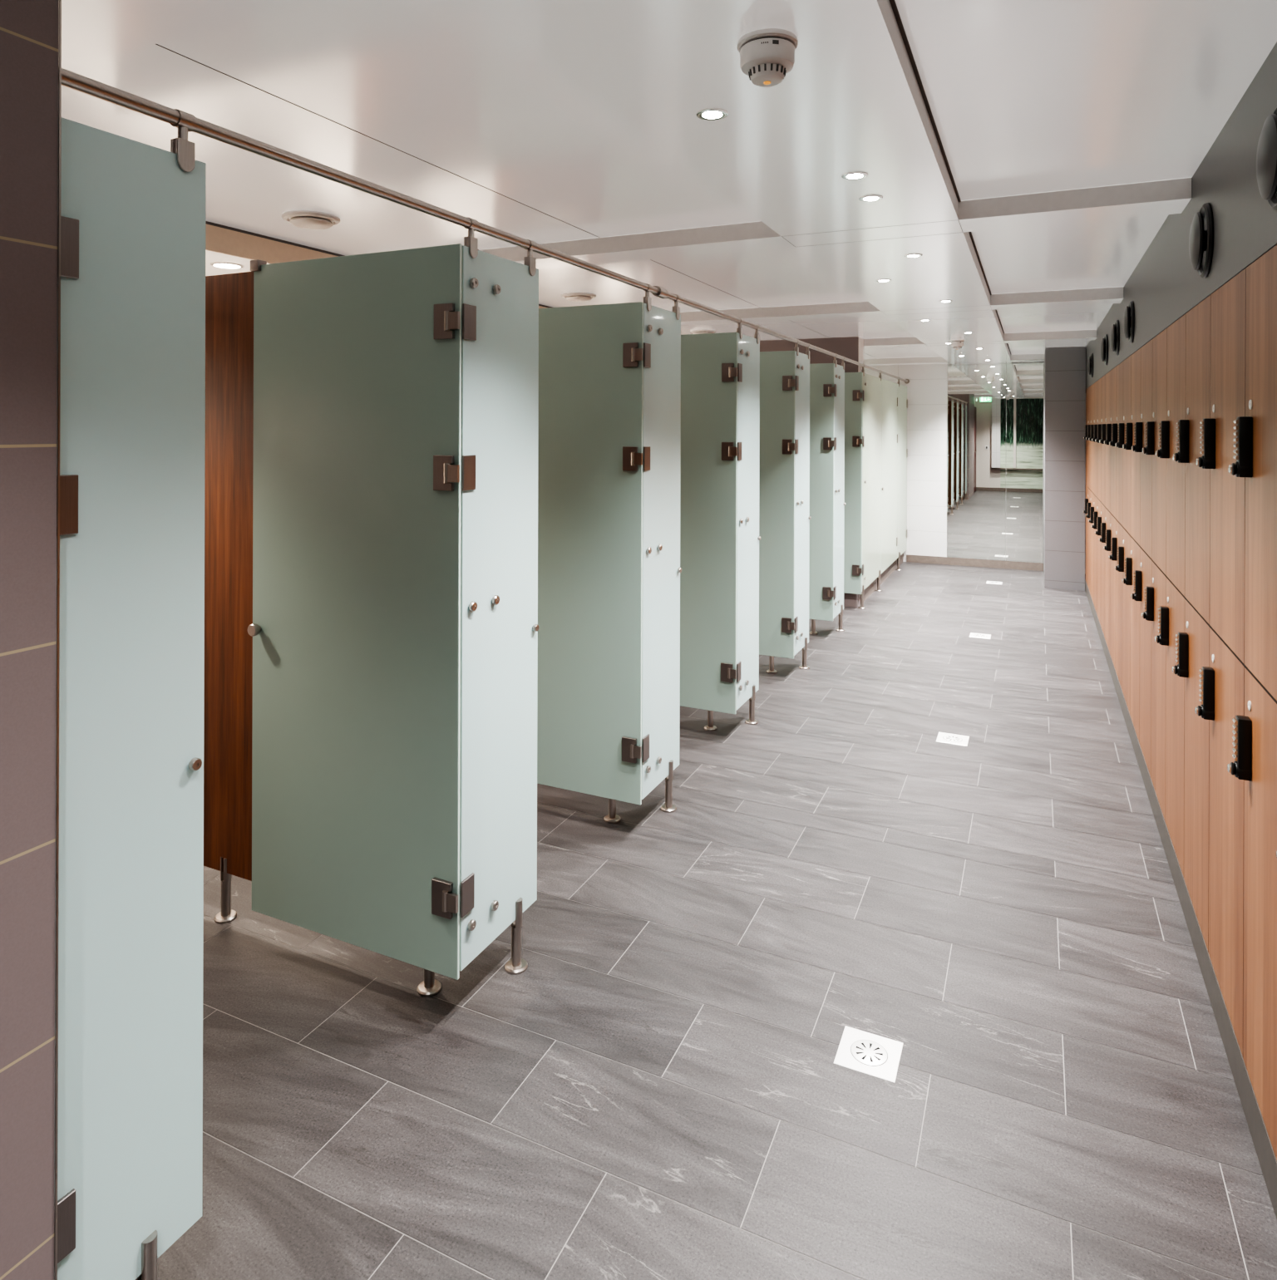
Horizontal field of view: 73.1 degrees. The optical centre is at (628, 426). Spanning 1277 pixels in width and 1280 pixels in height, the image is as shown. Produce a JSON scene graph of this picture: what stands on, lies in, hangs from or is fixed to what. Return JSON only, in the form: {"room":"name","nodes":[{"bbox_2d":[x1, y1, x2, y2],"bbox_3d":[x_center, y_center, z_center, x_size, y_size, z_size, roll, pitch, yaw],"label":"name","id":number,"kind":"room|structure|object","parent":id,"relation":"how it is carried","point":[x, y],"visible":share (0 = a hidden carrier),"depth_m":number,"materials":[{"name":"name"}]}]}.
{"room":"changing room","nodes":[
{"label":"changing room","id":0,"kind":"room"},
{"bbox_2d":[0,0,58,1279],"bbox_3d":[-2.282,0.399,0.984,2.275,2.405,1.792,0,0,25],"label":"wall","id":1,"kind":"structure","parent":0,"point":[28,28],"depth_m":1.27,"materials":[{"name":"tile"}]},
{"bbox_2d":[54,0,61,1279],"bbox_3d":[-0.869,0.433,1.310,0.002,2.345,0.003,0,0,25],"label":"trim","id":2,"kind":"structure","parent":1,"relation":"attached to","point":[59,1],"depth_m":1.31,"materials":[{"name":"metal"}]},
{"bbox_2d":[205,221,551,308],"bbox_3d":[-1.129,-0.751,5.301,0.665,0.112,13.020,0,0,25],"label":"wall","id":3,"kind":"structure","parent":0,"point":[223,243],"depth_m":3.62,"materials":[{"name":"white paint"}]},
{"bbox_2d":[210,261,243,268],"bbox_3d":[-1.736,-0.694,3.719,0.132,0.006,0.132,0,0,25],"label":"recessed light","id":4,"kind":"object","parent":3,"relation":"in","point":[219,264],"visible":1,"depth_m":3.70,"materials":[{"name":"white plastic"}]},
{"bbox_2d":[61,0,1276,365],"bbox_3d":[0.777,-0.807,4.401,3.560,0.147,13.020,0,0,25],"label":"ceiling","id":5,"kind":"structure","parent":0,"point":[1032,153],"depth_m":2.31,"materials":[{"name":"white paint"}]},
{"bbox_2d":[281,210,340,229],"bbox_3d":[-1.226,-0.788,3.323,0.214,0.038,0.214,0,0,25],"label":"ceiling vent","id":6,"kind":"object","parent":5,"relation":"in","point":[308,219],"visible":1,"depth_m":3.27,"materials":[{"name":"white plastic"}]},
{"bbox_2d":[561,291,595,301],"bbox_3d":[-0.307,-0.785,5.267,0.214,0.038,0.214,0,0,25],"label":"ceiling vent","id":7,"kind":"object","parent":5,"relation":"in","point":[573,297],"visible":1,"depth_m":5.21,"materials":[{"name":"white plastic"}]},
{"bbox_2d":[689,329,715,334],"bbox_3d":[0.619,-0.782,7.229,0.214,0.038,0.214,0,0,25],"label":"ceiling vent","id":8,"kind":"object","parent":5,"relation":"in","point":[699,331],"visible":0.7,"depth_m":7.16,"materials":[{"name":"white plastic"}]},
{"bbox_2d":[696,108,728,120],"bbox_3d":[0.196,-0.733,2.025,0.074,0.005,0.074,0,0,25],"label":"recessed light","id":9,"kind":"object","parent":5,"relation":"in","point":[708,114],"visible":1,"depth_m":2.02,"materials":[{"name":"metal"}]},
{"bbox_2d":[736,28,797,87],"bbox_3d":[0.264,-0.695,1.646,0.115,0.080,0.115,0,0,25],"label":"smoke detector","id":10,"kind":"object","parent":5,"relation":"attached to","point":[766,55],"visible":1,"depth_m":1.61,"materials":[{"name":"white plastic"}]},
{"bbox_2d":[841,171,867,179],"bbox_3d":[0.661,-0.731,2.517,0.074,0.005,0.074,0,0,25],"label":"recessed light","id":11,"kind":"object","parent":5,"relation":"in","point":[857,174],"visible":1,"depth_m":2.51,"materials":[{"name":"metal"}]},
{"bbox_2d":[858,194,882,201],"bbox_3d":[0.777,-0.731,2.764,0.074,0.005,0.074,0,0,25],"label":"recessed light","id":12,"kind":"object","parent":5,"relation":"in","point":[870,198],"visible":1,"depth_m":2.75,"materials":[{"name":"metal"}]},
{"bbox_2d":[876,279,891,281],"bbox_3d":[1.277,-0.729,4.313,0.074,0.005,0.074,0,0,25],"label":"recessed light","id":13,"kind":"object","parent":5,"relation":"in","point":[878,280],"visible":1,"depth_m":4.30,"materials":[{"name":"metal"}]},
{"bbox_2d":[904,253,922,257],"bbox_3d":[1.217,-0.729,3.684,0.074,0.005,0.074,0,0,25],"label":"recessed light","id":14,"kind":"object","parent":5,"relation":"in","point":[910,255],"visible":1,"depth_m":3.67,"materials":[{"name":"metal"}]},
{"bbox_2d":[939,300,952,302],"bbox_3d":[1.845,-0.727,5.013,0.074,0.005,0.074,0,0,25],"label":"recessed light","id":15,"kind":"object","parent":5,"relation":"in","point":[941,301],"visible":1,"depth_m":5.00,"materials":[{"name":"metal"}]},
{"bbox_2d":[950,339,964,349],"bbox_3d":[2.770,-0.687,7.264,0.115,0.080,0.115,0,0,25],"label":"smoke detector","id":16,"kind":"object","parent":5,"relation":"attached to","point":[957,344],"visible":1,"depth_m":7.23,"materials":[{"name":"white plastic"}]},
{"bbox_2d":[157,561,1276,1279],"bbox_3d":[0.426,1.641,4.508,4.170,0.060,12.960,0,0,25],"label":"floor","id":17,"kind":"structure","parent":0,"point":[660,1093],"depth_m":2.30,"materials":[{"name":"tile"}]},
{"bbox_2d":[54,108,206,1279],"bbox_3d":[-0.850,0.520,1.459,0.068,2.172,0.293,0,0,25],"label":"glass panel","id":18,"kind":"object","parent":17,"relation":"on","point":[133,213],"visible":0.88,"depth_m":1.46,"materials":[{"name":"glass"}]},
{"bbox_2d":[203,249,478,996],"bbox_3d":[-1.117,0.555,2.727,1.554,2.100,0.127,0,0,25],"label":"wall","id":19,"kind":"structure","parent":17,"relation":"on","point":[228,464],"depth_m":2.79,"materials":[{"name":"brown wood"}]},
{"bbox_2d":[459,216,538,974],"bbox_3d":[-0.369,0.522,2.478,0.068,2.172,0.393,0,0,25],"label":"glass panel","id":20,"kind":"object","parent":17,"relation":"on","point":[499,627],"visible":0.99,"depth_m":2.46,"materials":[{"name":"glass"}]},
{"bbox_2d":[247,243,461,979],"bbox_3d":[-0.795,0.486,2.458,0.775,1.976,0.068,0,0,25],"label":"door","id":21,"kind":"structure","parent":20,"relation":"attached to","point":[355,629],"depth_m":2.44,"materials":[{"name":"glass"}]},
{"bbox_2d":[603,798,620,823],"bbox_3d":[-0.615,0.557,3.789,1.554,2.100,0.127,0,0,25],"label":"support leg","id":22,"kind":"object","parent":17,"relation":"on","point":[612,818],"depth_m":3.51,"materials":[{"name":"metal"}]},
{"bbox_2d":[641,283,681,812],"bbox_3d":[0.133,0.523,3.540,0.068,2.172,0.393,0,0,25],"label":"glass panel","id":23,"kind":"object","parent":17,"relation":"on","point":[662,569],"visible":0.97,"depth_m":3.53,"materials":[{"name":"glass"}]},
{"bbox_2d":[536,301,643,804],"bbox_3d":[-0.293,0.488,3.521,0.775,1.976,0.068,0,0,25],"label":"door","id":24,"kind":"structure","parent":23,"relation":"attached to","point":[590,424],"depth_m":3.45,"materials":[{"name":"glass"}]},
{"bbox_2d":[704,709,716,730],"bbox_3d":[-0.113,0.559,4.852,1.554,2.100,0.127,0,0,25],"label":"support leg","id":25,"kind":"object","parent":17,"relation":"on","point":[709,726],"depth_m":4.57,"materials":[{"name":"metal"}]},
{"bbox_2d":[735,317,760,724],"bbox_3d":[0.635,0.525,4.602,0.068,2.172,0.393,0,0,25],"label":"glass panel","id":26,"kind":"object","parent":17,"relation":"on","point":[748,538],"visible":0.99,"depth_m":4.59,"materials":[{"name":"glass"}]},
{"bbox_2d":[679,332,737,713],"bbox_3d":[0.209,0.490,4.583,0.775,1.976,0.068,0,0,25],"label":"door","id":27,"kind":"structure","parent":26,"relation":"attached to","point":[708,453],"depth_m":4.48,"materials":[{"name":"glass"}]},
{"bbox_2d":[766,655,776,673],"bbox_3d":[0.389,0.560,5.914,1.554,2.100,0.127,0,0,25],"label":"support leg","id":28,"kind":"object","parent":17,"relation":"on","point":[770,670],"depth_m":5.63,"materials":[{"name":"metal"}]},
{"bbox_2d":[793,339,811,669],"bbox_3d":[1.137,0.527,5.665,0.068,2.172,0.393,0,0,25],"label":"glass panel","id":29,"kind":"object","parent":17,"relation":"on","point":[802,517],"visible":0.98,"depth_m":5.66,"materials":[{"name":"glass"}]},
{"bbox_2d":[758,350,795,659],"bbox_3d":[0.710,0.491,5.646,0.775,1.976,0.068,0,0,25],"label":"door","id":30,"kind":"structure","parent":29,"relation":"attached to","point":[777,381],"depth_m":5.53,"materials":[{"name":"glass"}]},
{"bbox_2d":[808,619,817,634],"bbox_3d":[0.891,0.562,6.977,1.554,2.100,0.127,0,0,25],"label":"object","id":31,"kind":"structure","parent":17,"relation":"on","point":[813,621],"depth_m":6.70,"materials":[{"name":"metal"}]},
{"bbox_2d":[832,353,845,631],"bbox_3d":[1.639,0.528,6.727,0.068,2.172,0.393,0,0,25],"label":"glass panel","id":32,"kind":"object","parent":17,"relation":"on","point":[839,371],"visible":0.99,"depth_m":6.72,"materials":[{"name":"glass"}]},
{"bbox_2d":[808,363,834,620],"bbox_3d":[1.212,0.493,6.708,0.775,1.976,0.068,0,0,25],"label":"door","id":33,"kind":"structure","parent":32,"relation":"attached to","point":[821,375],"depth_m":6.58,"materials":[{"name":"glass"}]},
{"bbox_2d":[833,1025,903,1083],"bbox_3d":[0.617,1.610,2.212,0.150,0.004,0.150,0,0,25],"label":"floor drain","id":34,"kind":"object","parent":17,"relation":"on","point":[859,1051],"visible":1,"depth_m":2.21,"materials":[{"name":"metal"}]},
{"bbox_2d":[857,364,881,609],"bbox_3d":[2.279,0.531,8.083,0.068,2.172,1.034,0,0,25],"label":"glass panel","id":35,"kind":"object","parent":17,"relation":"on","point":[871,385],"visible":0.98,"depth_m":8.04,"materials":[{"name":"glass"}]},
{"bbox_2d":[843,372,861,594],"bbox_3d":[1.709,0.495,7.760,0.775,1.976,0.068,0,0,25],"label":"door","id":36,"kind":"structure","parent":35,"relation":"attached to","point":[853,381],"depth_m":7.62,"materials":[{"name":"glass"}]},
{"bbox_2d":[895,377,907,570],"bbox_3d":[3.147,0.533,9.921,0.068,2.172,0.770,0,0,25],"label":"glass panel","id":37,"kind":"object","parent":17,"relation":"on","point":[902,531],"visible":0.86,"depth_m":9.90,"materials":[{"name":"glass"}]},
{"bbox_2d":[880,378,898,574],"bbox_3d":[2.748,0.498,9.059,0.024,1.944,1.108,0,0,25],"label":"door","id":38,"kind":"structure","parent":37,"relation":"attached to","point":[889,400],"depth_m":9.02,"materials":[{"name":"glass"}]},
{"bbox_2d":[935,732,969,746],"bbox_3d":[1.671,1.614,4.444,0.150,0.004,0.150,0,0,25],"label":"floor drain","id":39,"kind":"object","parent":17,"relation":"on","point":[943,737],"visible":1,"depth_m":4.44,"materials":[{"name":"metal"}]},
{"bbox_2d":[969,632,990,639],"bbox_3d":[2.712,1.617,6.646,0.150,0.004,0.150,0,0,25],"label":"floor drain","id":40,"kind":"object","parent":17,"relation":"on","point":[972,634],"visible":1,"depth_m":6.65,"materials":[{"name":"metal"}]},
{"bbox_2d":[985,580,1002,584],"bbox_3d":[3.788,1.621,8.925,0.150,0.004,0.150,0,0,25],"label":"floor drain","id":41,"kind":"object","parent":17,"relation":"on","point":[987,582],"visible":1,"depth_m":8.93,"materials":[{"name":"metal"}]},
{"bbox_2d":[759,336,860,608],"bbox_3d":[1.087,0.407,8.198,2.185,2.412,0.185,0,0,25],"label":"wall","id":42,"kind":"structure","parent":0,"point":[848,347],"depth_m":7.75,"materials":[{"name":"tile"}]},
{"bbox_2d":[857,336,863,372],"bbox_3d":[2.080,0.336,7.730,0.010,2.260,0.192,0,0,25],"label":"trim","id":43,"kind":"structure","parent":42,"relation":"attached to","point":[860,339],"depth_m":7.70,"materials":[{"name":"white plastic"}]},
{"bbox_2d":[863,360,1085,573],"bbox_3d":[3.396,0.396,10.317,4.570,2.450,0.120,0,0,25],"label":"wall","id":44,"kind":"structure","parent":0,"point":[927,388],"depth_m":10.19,"materials":[{"name":"paint"}]},
{"bbox_2d":[61,68,909,383],"bbox_3d":[1.205,-0.544,5.810,0.067,0.060,9.904,0,0,25],"label":"support rail","id":45,"kind":"object","parent":44,"relation":"attached to","point":[71,80],"visible":0.91,"depth_m":1.90,"materials":[{"name":"metal"}]},
{"bbox_2d":[861,552,903,601],"bbox_3d":[2.664,1.546,9.076,0.075,0.145,2.743,0,0,25],"label":"trim","id":46,"kind":"structure","parent":44,"relation":"attached to","point":[872,587],"depth_m":8.89,"materials":[{"name":"stone"}]},
{"bbox_2d":[905,554,1043,571],"bbox_3d":[3.979,1.579,9.966,1.473,0.088,0.014,0,0,25],"label":"baseboard","id":47,"kind":"structure","parent":44,"relation":"attached to","point":[909,558],"depth_m":9.95,"materials":[{"name":"stone"}]},
{"bbox_2d":[946,363,1005,561],"bbox_3d":[4.015,0.406,9.954,0.628,2.253,0.006,0,0,25],"label":"wall mirror","id":48,"kind":"object","parent":44,"relation":"attached to","point":[976,458],"visible":1,"depth_m":9.95,"materials":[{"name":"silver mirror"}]},
{"bbox_2d":[1005,362,1043,562],"bbox_3d":[4.476,0.408,9.736,0.386,2.253,0.006,0,0,25],"label":"wall mirror","id":49,"kind":"object","parent":44,"relation":"attached to","point":[1025,381],"visible":1,"depth_m":9.73,"materials":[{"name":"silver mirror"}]},
{"bbox_2d":[1043,346,1085,590],"bbox_3d":[4.580,0.414,9.077,0.361,2.422,1.109,0,0,25],"label":"wall column","id":50,"kind":"structure","parent":0,"point":[1064,494],"depth_m":8.57,"materials":[{"name":"grey tile"}]},
{"bbox_2d":[1085,41,1276,389],"bbox_3d":[2.501,0.392,3.529,0.610,2.452,12.920,0,0,25],"label":"wall","id":51,"kind":"structure","parent":0,"point":[1164,286],"depth_m":2.42,"materials":[{"name":"grey paint"}]},
{"bbox_2d":[1085,388,1087,584],"bbox_3d":[4.440,0.573,8.327,0.020,1.878,0.364,0,0,25],"label":"trim","id":52,"kind":"structure","parent":51,"relation":"attached to","point":[1086,390],"depth_m":8.32,"materials":[{"name":"brown wood"}]},
{"bbox_2d":[1087,353,1092,377],"bbox_3d":[4.030,-0.532,7.520,0.041,0.216,0.216,0,0,25],"label":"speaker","id":53,"kind":"object","parent":51,"relation":"attached to","point":[1090,361],"visible":1,"depth_m":7.47,"materials":[{"name":"black plastic"}]},
{"bbox_2d":[1100,334,1107,364],"bbox_3d":[3.321,-0.535,6.019,0.041,0.216,0.216,0,0,25],"label":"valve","id":54,"kind":"object","parent":51,"relation":"attached to","point":[1104,343],"visible":1,"depth_m":5.96,"materials":[{"name":"black plastic"}]},
{"bbox_2d":[1110,320,1119,355],"bbox_3d":[2.941,-0.536,5.214,0.041,0.216,0.216,0,0,25],"label":"valve","id":55,"kind":"object","parent":51,"relation":"attached to","point":[1115,331],"visible":1,"depth_m":5.16,"materials":[{"name":"black plastic"}]},
{"bbox_2d":[1122,300,1134,343],"bbox_3d":[2.578,-0.537,4.446,0.041,0.216,0.216,0,0,25],"label":"valve","id":56,"kind":"object","parent":51,"relation":"attached to","point":[1129,312],"visible":1,"depth_m":4.39,"materials":[{"name":"black plastic"}]},
{"bbox_2d":[1084,579,1276,1219],"bbox_3d":[2.752,1.562,4.377,0.352,0.112,8.950,0,0,25],"label":"baseboard","id":57,"kind":"structure","parent":51,"relation":"attached to","point":[1262,1146],"depth_m":2.42,"materials":[{"name":"stone"}]},
{"bbox_2d":[1083,487,1090,591],"bbox_3d":[4.452,1.045,7.868,0.523,0.935,0.449,0,0,25],"label":"locker","id":58,"kind":"object","parent":57,"relation":"on","point":[1088,499],"visible":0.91,"depth_m":8.01,"materials":[{"name":"brown wood"}]},
{"bbox_2d":[1083,385,1090,489],"bbox_3d":[4.456,0.105,7.868,0.523,0.943,0.449,0,0,25],"label":"locker","id":59,"kind":"object","parent":58,"relation":"on","point":[1089,387],"visible":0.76,"depth_m":7.96,"materials":[{"name":"brown wood"}]},
{"bbox_2d":[1085,490,1093,601],"bbox_3d":[4.260,1.044,7.460,0.523,0.935,0.449,0,0,25],"label":"locker","id":60,"kind":"object","parent":57,"relation":"on","point":[1089,504],"visible":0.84,"depth_m":7.57,"materials":[{"name":"brown wood"}]},
{"bbox_2d":[1085,383,1093,493],"bbox_3d":[4.263,0.104,7.460,0.523,0.943,0.449,0,0,25],"label":"locker","id":61,"kind":"object","parent":60,"relation":"on","point":[1092,385],"visible":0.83,"depth_m":7.58,"materials":[{"name":"brown wood"}]},
{"bbox_2d":[1088,494,1097,611],"bbox_3d":[4.067,1.043,7.052,0.523,0.935,0.449,0,0,25],"label":"locker","id":62,"kind":"object","parent":57,"relation":"on","point":[1092,509],"visible":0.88,"depth_m":7.21,"materials":[{"name":"brown wood"}]},
{"bbox_2d":[1088,380,1097,497],"bbox_3d":[4.070,0.104,7.052,0.523,0.943,0.449,0,0,25],"label":"locker","id":63,"kind":"object","parent":62,"relation":"on","point":[1095,382],"visible":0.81,"depth_m":7.16,"materials":[{"name":"brown wood"}]},
{"bbox_2d":[1091,497,1101,624],"bbox_3d":[3.874,1.043,6.644,0.523,0.935,0.449,0,0,25],"label":"locker","id":64,"kind":"object","parent":57,"relation":"on","point":[1095,514],"visible":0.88,"depth_m":6.76,"materials":[{"name":"brown wood"}]},
{"bbox_2d":[1091,378,1101,501],"bbox_3d":[3.877,0.103,6.644,0.523,0.943,0.449,0,0,25],"label":"locker","id":65,"kind":"object","parent":64,"relation":"on","point":[1099,381],"visible":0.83,"depth_m":6.77,"materials":[{"name":"brown wood"}]},
{"bbox_2d":[1094,502,1105,636],"bbox_3d":[3.682,1.042,6.236,0.523,0.935,0.449,0,0,25],"label":"locker","id":66,"kind":"object","parent":57,"relation":"on","point":[1100,519],"visible":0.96,"depth_m":6.35,"materials":[{"name":"brown wood"}]},
{"bbox_2d":[1094,374,1105,506],"bbox_3d":[3.685,0.102,6.236,0.523,0.943,0.449,0,0,25],"label":"locker","id":67,"kind":"object","parent":66,"relation":"on","point":[1103,378],"visible":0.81,"depth_m":6.36,"materials":[{"name":"brown wood"}]},
{"bbox_2d":[1098,507,1111,652],"bbox_3d":[3.489,1.041,5.828,0.523,0.935,0.449,0,0,25],"label":"locker","id":68,"kind":"object","parent":57,"relation":"on","point":[1104,526],"visible":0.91,"depth_m":5.96,"materials":[{"name":"brown wood"}]},
{"bbox_2d":[1098,370,1110,511],"bbox_3d":[3.492,0.102,5.828,0.523,0.943,0.449,0,0,25],"label":"locker","id":69,"kind":"object","parent":68,"relation":"on","point":[1103,435],"visible":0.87,"depth_m":5.93,"materials":[{"name":"brown wood"}]},
{"bbox_2d":[1102,513,1116,669],"bbox_3d":[3.296,1.041,5.420,0.523,0.935,0.449,0,0,25],"label":"locker","id":70,"kind":"object","parent":57,"relation":"on","point":[1110,533],"visible":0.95,"depth_m":5.56,"materials":[{"name":"brown wood"}]},
{"bbox_2d":[1103,366,1116,517],"bbox_3d":[3.299,0.101,5.420,0.523,0.943,0.449,0,0,25],"label":"locker","id":71,"kind":"object","parent":70,"relation":"on","point":[1113,372],"visible":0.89,"depth_m":5.53,"materials":[{"name":"brown wood"}]},
{"bbox_2d":[1108,519,1123,689],"bbox_3d":[3.103,1.040,5.012,0.523,0.935,0.449,0,0,25],"label":"locker","id":72,"kind":"object","parent":57,"relation":"on","point":[1116,541],"visible":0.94,"depth_m":5.13,"materials":[{"name":"brown wood"}]},
{"bbox_2d":[1108,361,1122,525],"bbox_3d":[3.107,0.101,5.012,0.523,0.943,0.449,0,0,25],"label":"locker","id":73,"kind":"object","parent":72,"relation":"on","point":[1119,499],"visible":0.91,"depth_m":5.12,"materials":[{"name":"brown wood"}]},
{"bbox_2d":[1114,527,1131,712],"bbox_3d":[2.911,1.039,4.604,0.523,0.935,0.449,0,0,25],"label":"locker","id":74,"kind":"object","parent":57,"relation":"on","point":[1124,551],"visible":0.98,"depth_m":4.71,"materials":[{"name":"brown wood"}]},
{"bbox_2d":[1114,354,1131,535],"bbox_3d":[2.914,0.100,4.604,0.523,0.943,0.449,0,0,25],"label":"locker","id":75,"kind":"object","parent":74,"relation":"on","point":[1127,362],"visible":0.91,"depth_m":4.72,"materials":[{"name":"brown wood"}]},
{"bbox_2d":[1122,536,1141,743],"bbox_3d":[2.718,1.039,4.196,0.523,0.935,0.449,0,0,25],"label":"locker","id":76,"kind":"object","parent":57,"relation":"on","point":[1132,563],"visible":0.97,"depth_m":4.31,"materials":[{"name":"brown wood"}]},
{"bbox_2d":[1122,348,1140,545],"bbox_3d":[2.721,0.099,4.196,0.523,0.943,0.449,0,0,25],"label":"locker","id":77,"kind":"object","parent":76,"relation":"on","point":[1135,356],"visible":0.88,"depth_m":4.30,"materials":[{"name":"brown wood"}]},
{"bbox_2d":[1130,547,1152,775],"bbox_3d":[2.525,1.038,3.788,0.523,0.935,0.449,0,0,25],"label":"locker","id":78,"kind":"object","parent":57,"relation":"on","point":[1142,578],"visible":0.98,"depth_m":3.90,"materials":[{"name":"brown wood"}]},
{"bbox_2d":[1131,339,1151,558],"bbox_3d":[2.529,0.099,3.788,0.523,0.943,0.449,0,0,25],"label":"locker","id":79,"kind":"object","parent":78,"relation":"on","point":[1145,522],"visible":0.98,"depth_m":3.90,"materials":[{"name":"brown wood"}]},
{"bbox_2d":[1141,561,1166,821],"bbox_3d":[2.333,1.037,3.380,0.523,0.935,0.449,0,0,25],"label":"locker","id":80,"kind":"object","parent":57,"relation":"on","point":[1155,595],"visible":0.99,"depth_m":3.50,"materials":[{"name":"brown wood"}]},
{"bbox_2d":[1142,328,1166,575],"bbox_3d":[2.336,0.098,3.380,0.523,0.943,0.449,0,0,25],"label":"locker","id":81,"kind":"object","parent":80,"relation":"on","point":[1159,342],"visible":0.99,"depth_m":3.50,"materials":[{"name":"brown wood"}]},
{"bbox_2d":[1154,577,1185,876],"bbox_3d":[2.140,1.037,2.972,0.523,0.935,0.449,0,0,25],"label":"locker","id":82,"kind":"object","parent":57,"relation":"on","point":[1171,617],"visible":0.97,"depth_m":3.08,"materials":[{"name":"brown wood"}]},
{"bbox_2d":[1155,314,1185,595],"bbox_3d":[2.143,0.097,2.972,0.523,0.943,0.449,0,0,25],"label":"locker","id":83,"kind":"object","parent":82,"relation":"on","point":[1175,404],"visible":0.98,"depth_m":3.08,"materials":[{"name":"brown wood"}]},
{"bbox_2d":[1171,598,1211,952],"bbox_3d":[1.947,1.036,2.564,0.523,0.935,0.449,0,0,25],"label":"locker","id":84,"kind":"object","parent":57,"relation":"on","point":[1193,645],"visible":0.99,"depth_m":2.66,"materials":[{"name":"brown wood"}]},
{"bbox_2d":[1171,295,1210,624],"bbox_3d":[1.950,0.097,2.564,0.523,0.943,0.449,0,0,25],"label":"locker","id":85,"kind":"object","parent":84,"relation":"on","point":[1197,319],"visible":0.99,"depth_m":2.66,"materials":[{"name":"brown wood"}]},
{"bbox_2d":[1194,627,1246,1056],"bbox_3d":[1.754,1.036,2.156,0.523,0.935,0.449,0,0,25],"label":"locker","id":86,"kind":"object","parent":57,"relation":"on","point":[1222,686],"visible":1,"depth_m":2.24,"materials":[{"name":"brown wood"}]},
{"bbox_2d":[1195,268,1245,664],"bbox_3d":[1.758,0.096,2.156,0.523,0.943,0.449,0,0,25],"label":"locker","id":87,"kind":"object","parent":86,"relation":"on","point":[1228,302],"visible":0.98,"depth_m":2.25,"materials":[{"name":"brown wood"}]},
{"bbox_2d":[1226,667,1276,1160],"bbox_3d":[1.562,1.035,1.748,0.523,0.935,0.449,0,0,25],"label":"locker","id":88,"kind":"object","parent":57,"relation":"on","point":[1254,750],"visible":1,"depth_m":1.90,"materials":[{"name":"brown wood"}]},
{"bbox_2d":[1227,244,1276,700],"bbox_3d":[1.565,0.095,1.748,0.523,0.943,0.449,0,0,25],"label":"locker","id":89,"kind":"object","parent":88,"relation":"on","point":[1255,433],"visible":1,"depth_m":1.90,"materials":[{"name":"brown wood"}]},
{"bbox_2d":[1188,202,1213,278],"bbox_3d":[1.666,-0.540,2.515,0.041,0.216,0.216,0,0,25],"label":"valve","id":90,"kind":"object","parent":51,"relation":"attached to","point":[1201,231],"visible":1,"depth_m":2.47,"materials":[{"name":"black plastic"}]},
{"bbox_2d":[1255,107,1276,211],"bbox_3d":[1.296,-0.542,1.733,0.041,0.216,0.216,0,0,25],"label":"valve","id":91,"kind":"object","parent":51,"relation":"attached to","point":[1266,155],"visible":1,"depth_m":1.71,"materials":[{"name":"black plastic"}]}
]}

